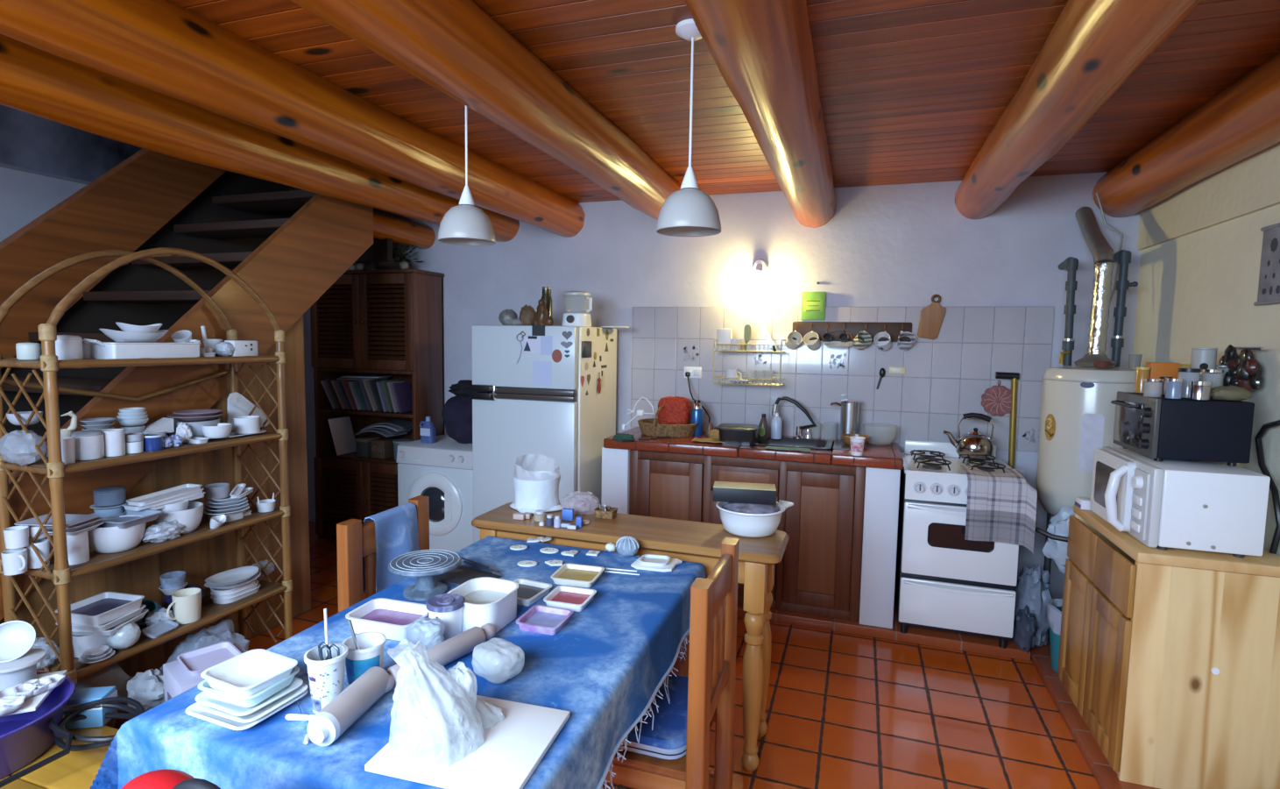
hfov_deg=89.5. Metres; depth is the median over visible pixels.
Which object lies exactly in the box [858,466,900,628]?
panel
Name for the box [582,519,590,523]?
ring
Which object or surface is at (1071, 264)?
pipe
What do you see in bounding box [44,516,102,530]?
square dish
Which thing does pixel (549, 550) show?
ornament
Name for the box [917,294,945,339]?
cutting board
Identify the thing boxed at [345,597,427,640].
tray
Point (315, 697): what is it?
print
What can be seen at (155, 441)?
cup
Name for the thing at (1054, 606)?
waste bin
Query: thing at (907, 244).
wall
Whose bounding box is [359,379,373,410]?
magazine
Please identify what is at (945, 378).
wall tiles
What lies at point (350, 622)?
spoon
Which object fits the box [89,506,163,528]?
square dish
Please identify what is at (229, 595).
oval dish
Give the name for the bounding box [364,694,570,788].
board
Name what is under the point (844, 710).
floor
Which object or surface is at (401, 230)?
beam
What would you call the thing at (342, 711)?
rolling pin
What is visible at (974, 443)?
kettle
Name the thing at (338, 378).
magazine
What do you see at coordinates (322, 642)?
tool
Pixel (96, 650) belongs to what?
saucer
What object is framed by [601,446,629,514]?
pillar
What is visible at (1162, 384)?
jar
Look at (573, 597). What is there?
tray
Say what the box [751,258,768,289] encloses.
wall lamp
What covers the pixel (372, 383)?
magazine
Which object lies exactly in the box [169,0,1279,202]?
ceiling
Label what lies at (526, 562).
ornament
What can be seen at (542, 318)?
figure
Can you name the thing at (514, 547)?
ornament
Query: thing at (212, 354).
saucer
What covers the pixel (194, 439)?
bowl
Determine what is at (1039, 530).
strap
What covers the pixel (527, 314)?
figure
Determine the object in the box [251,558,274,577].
plastic bag
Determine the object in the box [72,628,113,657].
pot
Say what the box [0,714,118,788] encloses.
table
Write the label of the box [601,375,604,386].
card
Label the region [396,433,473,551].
washing machine
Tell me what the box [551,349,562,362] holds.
magnet
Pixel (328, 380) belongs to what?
magazine
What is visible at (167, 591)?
bowl
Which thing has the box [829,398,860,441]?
jug
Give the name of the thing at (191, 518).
bowl
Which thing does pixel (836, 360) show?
print
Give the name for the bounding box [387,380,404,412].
magazine
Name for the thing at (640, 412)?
power adapter
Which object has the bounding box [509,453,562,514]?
sack
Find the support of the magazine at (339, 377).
on the magazine at (338, 378)
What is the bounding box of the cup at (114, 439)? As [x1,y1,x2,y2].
[100,428,125,456]
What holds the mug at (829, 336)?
hanging from the mug rack at (894, 329)
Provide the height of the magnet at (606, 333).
0.065 m
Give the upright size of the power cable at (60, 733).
0.094 m
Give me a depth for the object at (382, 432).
4.60 m
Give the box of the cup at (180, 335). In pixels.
[170,330,191,342]
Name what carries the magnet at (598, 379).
attached to the fridge
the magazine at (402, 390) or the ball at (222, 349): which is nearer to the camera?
the ball at (222, 349)
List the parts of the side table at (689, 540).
leg, leg, leg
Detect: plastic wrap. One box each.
[141,519,185,542]
[144,607,175,626]
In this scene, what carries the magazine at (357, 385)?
on the tall cabinet at (371, 321)
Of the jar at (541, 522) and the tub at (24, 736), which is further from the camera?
the jar at (541, 522)
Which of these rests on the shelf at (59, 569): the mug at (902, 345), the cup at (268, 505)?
the cup at (268, 505)
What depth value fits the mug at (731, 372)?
3.90 m
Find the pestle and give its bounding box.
[200,325,207,348]
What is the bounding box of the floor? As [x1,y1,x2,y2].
[114,520,1100,788]
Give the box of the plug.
[1210,666,1220,673]
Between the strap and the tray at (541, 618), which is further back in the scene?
the strap
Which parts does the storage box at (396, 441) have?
lid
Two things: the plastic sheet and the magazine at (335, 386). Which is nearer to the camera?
the plastic sheet
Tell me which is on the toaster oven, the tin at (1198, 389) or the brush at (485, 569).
the tin at (1198, 389)
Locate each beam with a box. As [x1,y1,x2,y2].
[0,0,585,237]
[0,34,519,241]
[290,0,681,219]
[305,202,435,248]
[684,0,836,227]
[954,0,1201,219]
[1092,51,1279,217]
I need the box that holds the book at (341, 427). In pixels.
[327,416,356,454]
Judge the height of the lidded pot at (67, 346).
0.083 m
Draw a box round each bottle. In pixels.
[419,416,435,443]
[541,286,551,317]
[545,514,553,525]
[553,515,560,527]
[757,413,769,438]
[770,412,782,438]
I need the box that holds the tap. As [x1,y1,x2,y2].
[770,396,816,438]
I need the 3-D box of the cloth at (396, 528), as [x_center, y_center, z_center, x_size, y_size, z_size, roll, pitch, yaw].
[-0.830,0.511,2.188,0.095,0.258,0.274,3,5,19]
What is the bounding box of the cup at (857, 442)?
[849,436,865,455]
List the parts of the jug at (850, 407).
spout, lid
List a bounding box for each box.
[63,685,117,728]
[355,435,379,457]
[370,437,395,459]
[392,438,412,459]
[560,522,571,527]
[561,508,573,520]
[567,523,576,529]
[575,516,582,527]
[712,480,776,504]
[716,328,732,349]
[1145,361,1180,393]
[1180,363,1190,367]
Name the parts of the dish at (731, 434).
lid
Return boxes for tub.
[0,671,74,778]
[342,631,386,685]
[446,576,518,632]
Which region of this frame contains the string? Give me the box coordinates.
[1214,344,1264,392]
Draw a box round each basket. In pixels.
[594,505,618,518]
[637,404,697,437]
[715,377,783,385]
[717,344,784,352]
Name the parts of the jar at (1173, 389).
lid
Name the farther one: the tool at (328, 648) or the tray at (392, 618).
the tray at (392, 618)
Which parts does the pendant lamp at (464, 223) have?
lamp shade, cord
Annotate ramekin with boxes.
[124,432,143,441]
[125,439,143,452]
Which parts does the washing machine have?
knob, detergent drawer, porthole glass, control panel, door, door handle, knob, knob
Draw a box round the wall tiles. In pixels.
[629,306,1054,452]
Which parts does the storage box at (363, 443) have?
lid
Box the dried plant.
[363,241,421,268]
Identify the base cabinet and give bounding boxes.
[629,449,865,621]
[1057,503,1279,788]
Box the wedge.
[142,417,174,434]
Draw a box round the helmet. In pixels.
[120,768,220,788]
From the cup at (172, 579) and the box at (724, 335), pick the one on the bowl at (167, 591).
the cup at (172, 579)
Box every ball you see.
[106,621,141,649]
[214,341,233,356]
[615,535,639,556]
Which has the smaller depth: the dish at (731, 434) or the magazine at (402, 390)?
the dish at (731, 434)
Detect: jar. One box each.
[70,429,104,459]
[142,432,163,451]
[425,593,465,640]
[498,309,522,325]
[533,509,545,521]
[538,520,544,525]
[705,423,714,435]
[1128,353,1142,367]
[1134,366,1150,392]
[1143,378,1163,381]
[1158,376,1172,394]
[1164,377,1183,398]
[1177,367,1201,397]
[1201,368,1223,372]
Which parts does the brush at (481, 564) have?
handle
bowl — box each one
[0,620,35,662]
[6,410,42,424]
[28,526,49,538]
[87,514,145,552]
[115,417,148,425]
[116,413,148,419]
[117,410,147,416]
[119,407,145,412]
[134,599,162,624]
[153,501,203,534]
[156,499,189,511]
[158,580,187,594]
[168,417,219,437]
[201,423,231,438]
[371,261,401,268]
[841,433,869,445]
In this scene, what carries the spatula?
in the dish rack at (750, 383)
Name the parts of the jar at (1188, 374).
lid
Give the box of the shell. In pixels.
[604,542,616,551]
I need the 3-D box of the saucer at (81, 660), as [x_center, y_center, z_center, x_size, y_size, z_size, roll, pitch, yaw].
[-1.897,0.919,2.258,0.099,0.015,0.099,3,5,19]
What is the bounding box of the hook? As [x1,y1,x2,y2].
[303,733,309,743]
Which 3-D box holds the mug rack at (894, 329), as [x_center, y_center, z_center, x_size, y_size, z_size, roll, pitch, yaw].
[1.220,-0.365,3.746,0.662,0.110,0.058,3,5,19]
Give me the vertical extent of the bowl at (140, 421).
0.026 m
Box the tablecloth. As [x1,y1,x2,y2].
[89,535,705,788]
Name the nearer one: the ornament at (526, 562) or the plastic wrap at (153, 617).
the ornament at (526, 562)
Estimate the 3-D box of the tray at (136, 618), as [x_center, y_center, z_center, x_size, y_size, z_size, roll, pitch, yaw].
[-1.949,0.831,2.357,0.190,0.022,0.190,1,5,-1]
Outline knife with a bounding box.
[761,322,776,351]
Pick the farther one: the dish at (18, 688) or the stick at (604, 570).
the stick at (604, 570)
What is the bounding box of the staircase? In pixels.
[0,148,373,620]
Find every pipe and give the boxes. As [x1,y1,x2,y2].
[995,371,1019,467]
[1058,256,1078,365]
[1074,206,1116,367]
[1110,249,1138,367]
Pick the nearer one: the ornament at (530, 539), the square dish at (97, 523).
the square dish at (97, 523)
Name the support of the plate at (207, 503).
on the plate at (205, 506)
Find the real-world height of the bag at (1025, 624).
0.222 m
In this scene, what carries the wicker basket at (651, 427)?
on the countertop
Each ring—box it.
[516,331,525,363]
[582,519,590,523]
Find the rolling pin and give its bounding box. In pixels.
[384,622,496,693]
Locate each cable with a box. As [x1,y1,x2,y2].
[0,695,146,787]
[1254,419,1279,553]
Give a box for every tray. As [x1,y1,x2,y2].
[54,591,144,625]
[55,604,145,631]
[71,608,148,635]
[122,487,204,510]
[126,482,202,505]
[145,491,205,509]
[176,641,241,675]
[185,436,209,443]
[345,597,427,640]
[513,578,551,606]
[516,604,573,635]
[543,585,596,611]
[550,563,604,586]
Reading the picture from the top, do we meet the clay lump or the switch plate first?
the switch plate
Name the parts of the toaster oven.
handle, glass door, knob, knob, knob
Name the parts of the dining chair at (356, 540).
post, rail, post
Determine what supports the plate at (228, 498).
on the plate at (213, 501)
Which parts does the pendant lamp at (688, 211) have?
lamp shade, cord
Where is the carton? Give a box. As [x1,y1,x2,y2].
[162,642,246,700]
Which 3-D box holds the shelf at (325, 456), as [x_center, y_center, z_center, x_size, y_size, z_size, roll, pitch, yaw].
[-1.906,0.456,4.732,0.828,0.024,0.305,3,5,19]
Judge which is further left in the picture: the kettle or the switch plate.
the switch plate
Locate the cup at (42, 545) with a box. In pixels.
[26,537,49,568]
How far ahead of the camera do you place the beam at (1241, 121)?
2.36 m
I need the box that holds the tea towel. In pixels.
[960,465,1037,552]
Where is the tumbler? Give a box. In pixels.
[60,436,75,464]
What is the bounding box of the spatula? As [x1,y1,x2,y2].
[743,324,750,350]
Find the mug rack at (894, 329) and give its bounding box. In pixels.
[792,321,912,341]
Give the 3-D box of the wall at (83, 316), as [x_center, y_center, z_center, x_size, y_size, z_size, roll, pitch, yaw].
[-3.009,-0.299,2.994,0.040,3.000,3.350,3,5,19]
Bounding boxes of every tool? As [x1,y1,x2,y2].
[318,641,329,659]
[318,643,332,660]
[328,643,339,657]
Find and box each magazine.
[320,380,337,408]
[325,377,342,409]
[331,379,347,409]
[336,377,388,380]
[337,381,352,409]
[339,376,389,379]
[340,374,391,377]
[341,379,359,410]
[347,381,362,410]
[353,381,367,410]
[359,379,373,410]
[361,378,378,410]
[368,378,387,411]
[375,381,388,411]
[381,379,399,411]
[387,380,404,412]
[392,381,412,412]
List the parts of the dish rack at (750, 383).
post, post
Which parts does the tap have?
tap handle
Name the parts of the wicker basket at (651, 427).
handle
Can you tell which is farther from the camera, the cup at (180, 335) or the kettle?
the kettle
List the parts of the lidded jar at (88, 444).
lid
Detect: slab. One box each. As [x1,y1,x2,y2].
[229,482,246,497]
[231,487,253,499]
[243,509,251,516]
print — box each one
[310,693,321,711]
[683,345,699,360]
[752,352,766,365]
[828,353,846,368]
[850,441,863,452]
[1021,428,1039,442]
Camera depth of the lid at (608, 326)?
3.96 m
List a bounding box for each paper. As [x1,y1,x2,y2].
[524,336,540,352]
[532,360,551,385]
[540,335,552,354]
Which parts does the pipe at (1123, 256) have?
valve handle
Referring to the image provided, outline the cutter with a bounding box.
[285,699,315,721]
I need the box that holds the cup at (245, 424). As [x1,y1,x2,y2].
[233,415,262,433]
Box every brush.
[461,556,497,571]
[463,559,501,575]
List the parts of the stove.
knob, burner, burner, control panel, handle, knob, panel, knob, drawer, handle, oven door, window trim, burner, burner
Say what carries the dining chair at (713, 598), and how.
on the floor
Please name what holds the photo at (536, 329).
attached to the fridge
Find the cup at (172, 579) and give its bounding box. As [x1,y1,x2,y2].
[159,570,186,588]
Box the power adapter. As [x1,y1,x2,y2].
[622,396,653,429]
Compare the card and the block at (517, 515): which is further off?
the card
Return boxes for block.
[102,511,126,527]
[224,339,258,356]
[513,511,526,519]
[524,511,531,518]
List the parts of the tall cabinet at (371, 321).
panel, door, door, door, door, panel, panel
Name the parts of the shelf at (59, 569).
post, rail, rail, rail, post, rail, rail, rail, rail, rail, rail, post, post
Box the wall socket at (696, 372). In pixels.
[683,366,701,378]
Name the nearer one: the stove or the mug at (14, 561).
the mug at (14, 561)
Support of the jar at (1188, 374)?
on the toaster oven
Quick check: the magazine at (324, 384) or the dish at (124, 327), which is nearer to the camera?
the dish at (124, 327)
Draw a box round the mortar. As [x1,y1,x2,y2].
[201,339,223,352]
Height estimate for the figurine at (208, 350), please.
0.035 m
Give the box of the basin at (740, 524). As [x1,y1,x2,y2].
[715,499,793,537]
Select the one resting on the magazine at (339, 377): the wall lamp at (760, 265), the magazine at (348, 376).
the magazine at (348, 376)
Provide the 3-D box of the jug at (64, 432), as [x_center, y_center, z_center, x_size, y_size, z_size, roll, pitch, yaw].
[-2.047,0.114,2.302,0.056,0.106,0.075,3,5,19]
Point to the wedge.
(164, 424)
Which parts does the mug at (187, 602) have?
handle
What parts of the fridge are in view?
handle, handle, door, freezer door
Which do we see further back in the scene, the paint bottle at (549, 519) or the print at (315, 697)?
the paint bottle at (549, 519)
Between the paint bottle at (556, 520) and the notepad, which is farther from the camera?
the notepad
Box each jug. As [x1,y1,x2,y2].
[60,410,77,437]
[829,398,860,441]
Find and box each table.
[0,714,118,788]
[471,502,789,770]
[670,632,689,676]
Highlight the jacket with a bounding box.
[441,395,472,443]
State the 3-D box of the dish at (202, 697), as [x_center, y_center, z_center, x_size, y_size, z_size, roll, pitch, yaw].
[-0.793,0.606,1.316,0.156,0.012,0.143,3,5,23]
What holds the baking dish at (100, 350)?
on the shelf at (59, 569)
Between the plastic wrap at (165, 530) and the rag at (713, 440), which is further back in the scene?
the rag at (713, 440)
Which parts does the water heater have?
leg, tank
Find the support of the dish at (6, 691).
on the board at (31, 703)
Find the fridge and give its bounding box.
[470,325,616,543]
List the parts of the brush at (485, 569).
handle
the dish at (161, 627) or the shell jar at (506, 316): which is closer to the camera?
the dish at (161, 627)
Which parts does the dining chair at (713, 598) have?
leg, rail, seat, post, rail, rail, rail, post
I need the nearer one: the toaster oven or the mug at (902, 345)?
the toaster oven
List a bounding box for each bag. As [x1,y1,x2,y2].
[0,430,46,465]
[30,636,59,669]
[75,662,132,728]
[127,668,164,708]
[159,618,249,670]
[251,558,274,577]
[387,638,484,768]
[406,616,445,649]
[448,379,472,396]
[561,489,599,514]
[657,396,691,424]
[1012,604,1037,651]
[1013,563,1053,645]
[1042,505,1074,573]
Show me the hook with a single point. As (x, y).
(307, 737)
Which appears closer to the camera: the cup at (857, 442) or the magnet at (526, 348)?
the cup at (857, 442)
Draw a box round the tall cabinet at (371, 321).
[310,268,444,538]
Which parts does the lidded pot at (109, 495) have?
lid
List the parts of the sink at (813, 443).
bowl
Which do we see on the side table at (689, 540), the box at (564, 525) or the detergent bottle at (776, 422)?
the box at (564, 525)
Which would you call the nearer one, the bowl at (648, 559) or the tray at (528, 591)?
the tray at (528, 591)
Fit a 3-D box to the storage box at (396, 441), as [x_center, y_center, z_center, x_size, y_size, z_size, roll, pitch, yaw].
[-1.685,0.390,4.592,0.136,0.136,0.136,3,5,19]
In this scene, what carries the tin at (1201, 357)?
on the toaster oven
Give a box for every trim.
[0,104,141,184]
[736,599,1030,660]
[1029,628,1159,788]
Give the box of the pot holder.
[981,379,1011,416]
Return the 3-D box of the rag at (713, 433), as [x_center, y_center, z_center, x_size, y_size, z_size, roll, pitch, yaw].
[0.453,0.229,3.809,0.110,0.050,0.069,1,5,4]
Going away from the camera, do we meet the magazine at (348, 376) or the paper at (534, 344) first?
the paper at (534, 344)
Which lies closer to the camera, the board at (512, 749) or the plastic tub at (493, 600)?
the board at (512, 749)
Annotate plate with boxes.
[78,417,116,424]
[79,421,114,429]
[81,425,113,430]
[89,501,127,509]
[166,411,224,421]
[172,409,222,417]
[203,502,248,512]
[203,505,249,515]
[205,499,247,509]
[206,495,247,505]
[210,491,246,502]
[219,429,266,438]
[630,556,682,572]
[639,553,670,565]
[726,379,753,382]
[889,366,905,374]
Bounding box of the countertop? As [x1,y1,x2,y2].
[603,426,903,469]
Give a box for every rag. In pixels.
[691,437,725,443]
[707,428,719,438]
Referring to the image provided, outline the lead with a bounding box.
[685,371,710,423]
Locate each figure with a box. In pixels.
[519,304,536,325]
[536,298,553,325]
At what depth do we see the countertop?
3.46 m
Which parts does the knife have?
blade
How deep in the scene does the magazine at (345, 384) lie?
4.62 m
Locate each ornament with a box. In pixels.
[509,544,527,550]
[517,559,537,566]
[526,537,540,542]
[537,536,551,542]
[539,547,558,553]
[544,558,563,565]
[560,549,578,556]
[586,550,600,555]
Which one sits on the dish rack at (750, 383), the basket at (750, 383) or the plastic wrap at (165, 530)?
the basket at (750, 383)
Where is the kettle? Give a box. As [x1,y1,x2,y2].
[942,412,994,457]
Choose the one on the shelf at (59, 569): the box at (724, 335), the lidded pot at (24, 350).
the lidded pot at (24, 350)
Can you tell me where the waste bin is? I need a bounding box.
[1046,598,1062,671]
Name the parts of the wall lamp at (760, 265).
bulb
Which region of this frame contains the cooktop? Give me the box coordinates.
[900,452,1011,478]
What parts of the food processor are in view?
lid, handle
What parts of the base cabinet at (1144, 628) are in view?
panel, door, drawer, panel, panel, door, drawer, panel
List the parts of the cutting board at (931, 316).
ring handle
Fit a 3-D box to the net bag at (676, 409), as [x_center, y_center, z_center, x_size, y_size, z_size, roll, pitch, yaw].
[0.210,0.107,3.953,0.208,0.193,0.128,3,5,19]
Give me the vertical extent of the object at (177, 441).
0.047 m
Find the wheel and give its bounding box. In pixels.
[388,549,461,601]
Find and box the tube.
[1096,192,1123,303]
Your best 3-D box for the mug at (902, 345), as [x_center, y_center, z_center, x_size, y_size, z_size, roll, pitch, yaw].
[1.493,-0.303,3.636,0.094,0.111,0.100,1,5,2]
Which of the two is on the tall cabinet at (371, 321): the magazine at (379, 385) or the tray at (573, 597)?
the magazine at (379, 385)
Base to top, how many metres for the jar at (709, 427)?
0.075 m
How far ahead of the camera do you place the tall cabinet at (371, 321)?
4.57 m
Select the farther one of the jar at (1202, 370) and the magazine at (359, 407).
the magazine at (359, 407)
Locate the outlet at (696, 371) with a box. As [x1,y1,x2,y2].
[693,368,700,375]
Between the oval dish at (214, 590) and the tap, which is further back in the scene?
the tap
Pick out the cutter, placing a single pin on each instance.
(290, 716)
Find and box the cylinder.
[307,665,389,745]
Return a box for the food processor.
[561,290,592,326]
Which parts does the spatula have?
blade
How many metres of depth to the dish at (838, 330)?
3.76 m
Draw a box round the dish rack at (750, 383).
[712,338,784,386]
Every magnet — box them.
[523,341,530,351]
[528,335,537,339]
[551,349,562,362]
[560,340,572,348]
[561,331,572,339]
[580,375,584,386]
[584,362,588,370]
[586,374,590,383]
[597,372,601,393]
[605,329,608,339]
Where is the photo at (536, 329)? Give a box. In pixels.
[531,325,544,335]
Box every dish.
[0,682,38,703]
[0,694,26,715]
[13,677,51,695]
[14,513,99,527]
[31,672,65,690]
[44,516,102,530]
[47,521,104,535]
[82,338,201,359]
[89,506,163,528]
[99,328,168,341]
[115,322,162,332]
[141,619,178,637]
[185,688,308,729]
[194,676,303,715]
[195,682,307,721]
[197,665,299,707]
[200,648,297,696]
[204,569,261,589]
[205,565,258,585]
[207,509,244,522]
[209,514,226,528]
[210,578,256,594]
[210,579,258,598]
[210,583,260,603]
[714,423,759,445]
[822,330,854,342]
[1093,360,1111,367]
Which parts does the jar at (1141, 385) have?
lid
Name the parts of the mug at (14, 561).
handle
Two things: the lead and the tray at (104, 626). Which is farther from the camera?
the lead
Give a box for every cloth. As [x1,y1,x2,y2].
[362,502,419,593]
[612,432,635,441]
[721,502,780,513]
[764,445,810,451]
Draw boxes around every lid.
[0,648,46,673]
[600,325,629,327]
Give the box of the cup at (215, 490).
[203,482,229,499]
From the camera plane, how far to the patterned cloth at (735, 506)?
2.38 m
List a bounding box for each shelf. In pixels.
[0,247,293,693]
[316,367,411,374]
[318,407,412,417]
[318,451,398,464]
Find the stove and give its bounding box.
[894,439,1018,648]
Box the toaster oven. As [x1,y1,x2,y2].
[1110,390,1254,466]
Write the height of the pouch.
0.049 m
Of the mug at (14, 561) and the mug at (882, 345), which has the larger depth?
the mug at (882, 345)
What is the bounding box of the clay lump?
[471,636,524,683]
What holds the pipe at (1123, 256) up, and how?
attached to the water heater
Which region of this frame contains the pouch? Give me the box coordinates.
[1210,384,1251,400]
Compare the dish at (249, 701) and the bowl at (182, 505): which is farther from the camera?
the bowl at (182, 505)
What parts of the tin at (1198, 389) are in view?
lid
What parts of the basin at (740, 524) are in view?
ear handle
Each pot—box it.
[0,663,36,689]
[15,342,41,359]
[55,334,83,360]
[66,527,89,565]
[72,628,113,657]
[92,485,126,506]
[93,505,123,516]
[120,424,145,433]
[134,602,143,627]
[162,583,205,607]
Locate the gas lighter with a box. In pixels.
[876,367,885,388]
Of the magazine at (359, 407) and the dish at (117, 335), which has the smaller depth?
the dish at (117, 335)
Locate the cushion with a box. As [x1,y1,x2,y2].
[618,672,688,758]
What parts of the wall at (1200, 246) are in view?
rod, rod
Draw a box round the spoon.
[347,619,359,649]
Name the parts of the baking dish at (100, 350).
handle, handle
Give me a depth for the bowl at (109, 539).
2.31 m
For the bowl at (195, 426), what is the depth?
2.66 m
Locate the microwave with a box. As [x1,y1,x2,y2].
[1090,445,1270,558]
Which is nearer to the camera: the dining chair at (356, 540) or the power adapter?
the dining chair at (356, 540)
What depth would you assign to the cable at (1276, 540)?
2.13 m
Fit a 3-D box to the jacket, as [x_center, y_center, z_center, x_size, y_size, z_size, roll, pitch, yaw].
[-1.157,0.135,4.370,0.352,0.375,0.351,3,5,19]
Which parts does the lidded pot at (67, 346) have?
lid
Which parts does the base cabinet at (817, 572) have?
panel, door, door, panel, drawer, panel, door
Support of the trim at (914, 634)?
attached to the wall at (907, 244)
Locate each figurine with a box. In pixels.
[199,346,205,353]
[205,346,212,353]
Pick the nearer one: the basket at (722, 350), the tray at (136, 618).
the tray at (136, 618)
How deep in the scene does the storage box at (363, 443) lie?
4.64 m
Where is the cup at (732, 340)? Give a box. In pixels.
[730,338,740,350]
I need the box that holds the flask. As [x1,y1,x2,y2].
[690,399,702,435]
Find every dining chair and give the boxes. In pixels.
[336,495,429,612]
[601,537,739,788]
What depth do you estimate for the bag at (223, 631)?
2.64 m
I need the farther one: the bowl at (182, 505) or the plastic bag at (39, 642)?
the bowl at (182, 505)
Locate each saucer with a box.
[77,649,115,663]
[80,646,112,659]
[82,644,109,656]
[199,352,216,356]
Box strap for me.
[1034,526,1067,542]
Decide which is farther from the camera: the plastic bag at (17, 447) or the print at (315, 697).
the plastic bag at (17, 447)
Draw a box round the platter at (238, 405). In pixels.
[226,391,268,431]
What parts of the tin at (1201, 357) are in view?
lid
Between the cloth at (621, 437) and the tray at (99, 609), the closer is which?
the tray at (99, 609)
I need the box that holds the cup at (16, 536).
[3,524,28,548]
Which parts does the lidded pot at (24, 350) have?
lid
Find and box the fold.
[447,661,477,707]
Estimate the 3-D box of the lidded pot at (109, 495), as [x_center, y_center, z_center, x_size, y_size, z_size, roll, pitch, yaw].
[-1.998,0.381,2.435,0.095,0.064,0.095,3,5,19]
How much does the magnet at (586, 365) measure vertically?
0.046 m
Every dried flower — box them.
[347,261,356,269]
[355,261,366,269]
[399,260,409,268]
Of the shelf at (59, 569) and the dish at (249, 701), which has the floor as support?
the shelf at (59, 569)
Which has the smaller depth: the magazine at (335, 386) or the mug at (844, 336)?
the mug at (844, 336)
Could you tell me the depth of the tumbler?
2.15 m
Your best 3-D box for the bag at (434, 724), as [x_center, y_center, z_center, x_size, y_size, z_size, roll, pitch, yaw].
[-0.374,0.554,1.185,0.167,0.163,0.174,-1,5,-21]
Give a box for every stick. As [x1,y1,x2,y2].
[323,608,328,657]
[604,570,639,574]
[606,567,636,571]
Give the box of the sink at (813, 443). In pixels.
[754,435,864,451]
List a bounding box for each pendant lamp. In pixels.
[437,105,495,246]
[656,18,721,236]
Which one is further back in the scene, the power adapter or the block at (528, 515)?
the power adapter
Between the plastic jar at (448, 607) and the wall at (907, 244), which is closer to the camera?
the plastic jar at (448, 607)
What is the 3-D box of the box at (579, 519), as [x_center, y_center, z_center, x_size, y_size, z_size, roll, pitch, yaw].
[-0.230,0.483,2.451,0.022,0.040,0.022,2,5,13]
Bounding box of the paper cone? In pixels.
[175,421,191,442]
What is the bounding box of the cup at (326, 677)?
[304,643,347,714]
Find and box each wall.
[0,166,86,241]
[0,170,289,473]
[0,314,311,677]
[289,185,392,261]
[303,171,1140,598]
[1131,141,1279,556]
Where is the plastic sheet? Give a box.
[475,695,505,728]
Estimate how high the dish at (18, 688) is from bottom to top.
0.024 m
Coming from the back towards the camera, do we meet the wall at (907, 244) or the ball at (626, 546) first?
the wall at (907, 244)
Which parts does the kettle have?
spout, lid, handle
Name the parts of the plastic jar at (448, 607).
lid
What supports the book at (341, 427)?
on the tall cabinet at (371, 321)
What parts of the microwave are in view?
door, handle, control panel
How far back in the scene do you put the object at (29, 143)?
3.56 m
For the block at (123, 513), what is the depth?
2.41 m
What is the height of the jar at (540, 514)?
0.037 m
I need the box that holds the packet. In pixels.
[1074,496,1091,509]
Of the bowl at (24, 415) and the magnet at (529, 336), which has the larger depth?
the magnet at (529, 336)
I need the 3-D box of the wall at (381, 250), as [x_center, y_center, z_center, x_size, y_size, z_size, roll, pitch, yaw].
[-2.035,-1.552,4.364,0.820,1.300,0.050,3,5,19]
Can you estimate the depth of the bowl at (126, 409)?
2.48 m
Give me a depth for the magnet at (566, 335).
3.61 m
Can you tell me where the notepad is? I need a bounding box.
[800,291,826,319]
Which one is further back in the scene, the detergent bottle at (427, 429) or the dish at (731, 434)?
the detergent bottle at (427, 429)
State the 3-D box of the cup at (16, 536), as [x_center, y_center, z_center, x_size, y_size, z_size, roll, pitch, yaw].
[-2.049,0.469,2.124,0.062,0.062,0.062,3,5,19]
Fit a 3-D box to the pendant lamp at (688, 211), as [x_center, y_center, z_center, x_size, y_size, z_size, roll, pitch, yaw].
[0.148,-0.768,1.884,0.192,0.578,0.192,0,5,-7]
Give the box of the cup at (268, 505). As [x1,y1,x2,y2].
[255,492,275,511]
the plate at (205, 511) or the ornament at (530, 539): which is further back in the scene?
the plate at (205, 511)
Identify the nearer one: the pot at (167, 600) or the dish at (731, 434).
the pot at (167, 600)
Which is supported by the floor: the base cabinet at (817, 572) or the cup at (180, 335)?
the base cabinet at (817, 572)
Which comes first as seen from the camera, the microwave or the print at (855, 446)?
the microwave
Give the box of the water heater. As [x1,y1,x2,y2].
[1036,366,1136,584]
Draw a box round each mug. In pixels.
[0,547,27,574]
[82,342,91,358]
[166,586,201,623]
[724,367,742,382]
[784,330,802,349]
[803,330,820,349]
[822,330,832,342]
[839,330,848,342]
[852,330,871,349]
[873,330,891,350]
[897,330,915,350]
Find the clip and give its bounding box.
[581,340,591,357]
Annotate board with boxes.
[3,669,67,715]
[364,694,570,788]
[434,565,501,585]
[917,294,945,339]
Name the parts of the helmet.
padded handle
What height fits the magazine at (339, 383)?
0.200 m
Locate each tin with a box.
[1188,380,1212,399]
[1189,347,1217,388]
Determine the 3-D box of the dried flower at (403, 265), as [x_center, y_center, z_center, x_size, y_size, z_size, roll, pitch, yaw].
[-1.623,-0.889,4.450,0.063,0.065,0.061,4,6,35]
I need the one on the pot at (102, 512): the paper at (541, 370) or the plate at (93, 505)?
the plate at (93, 505)

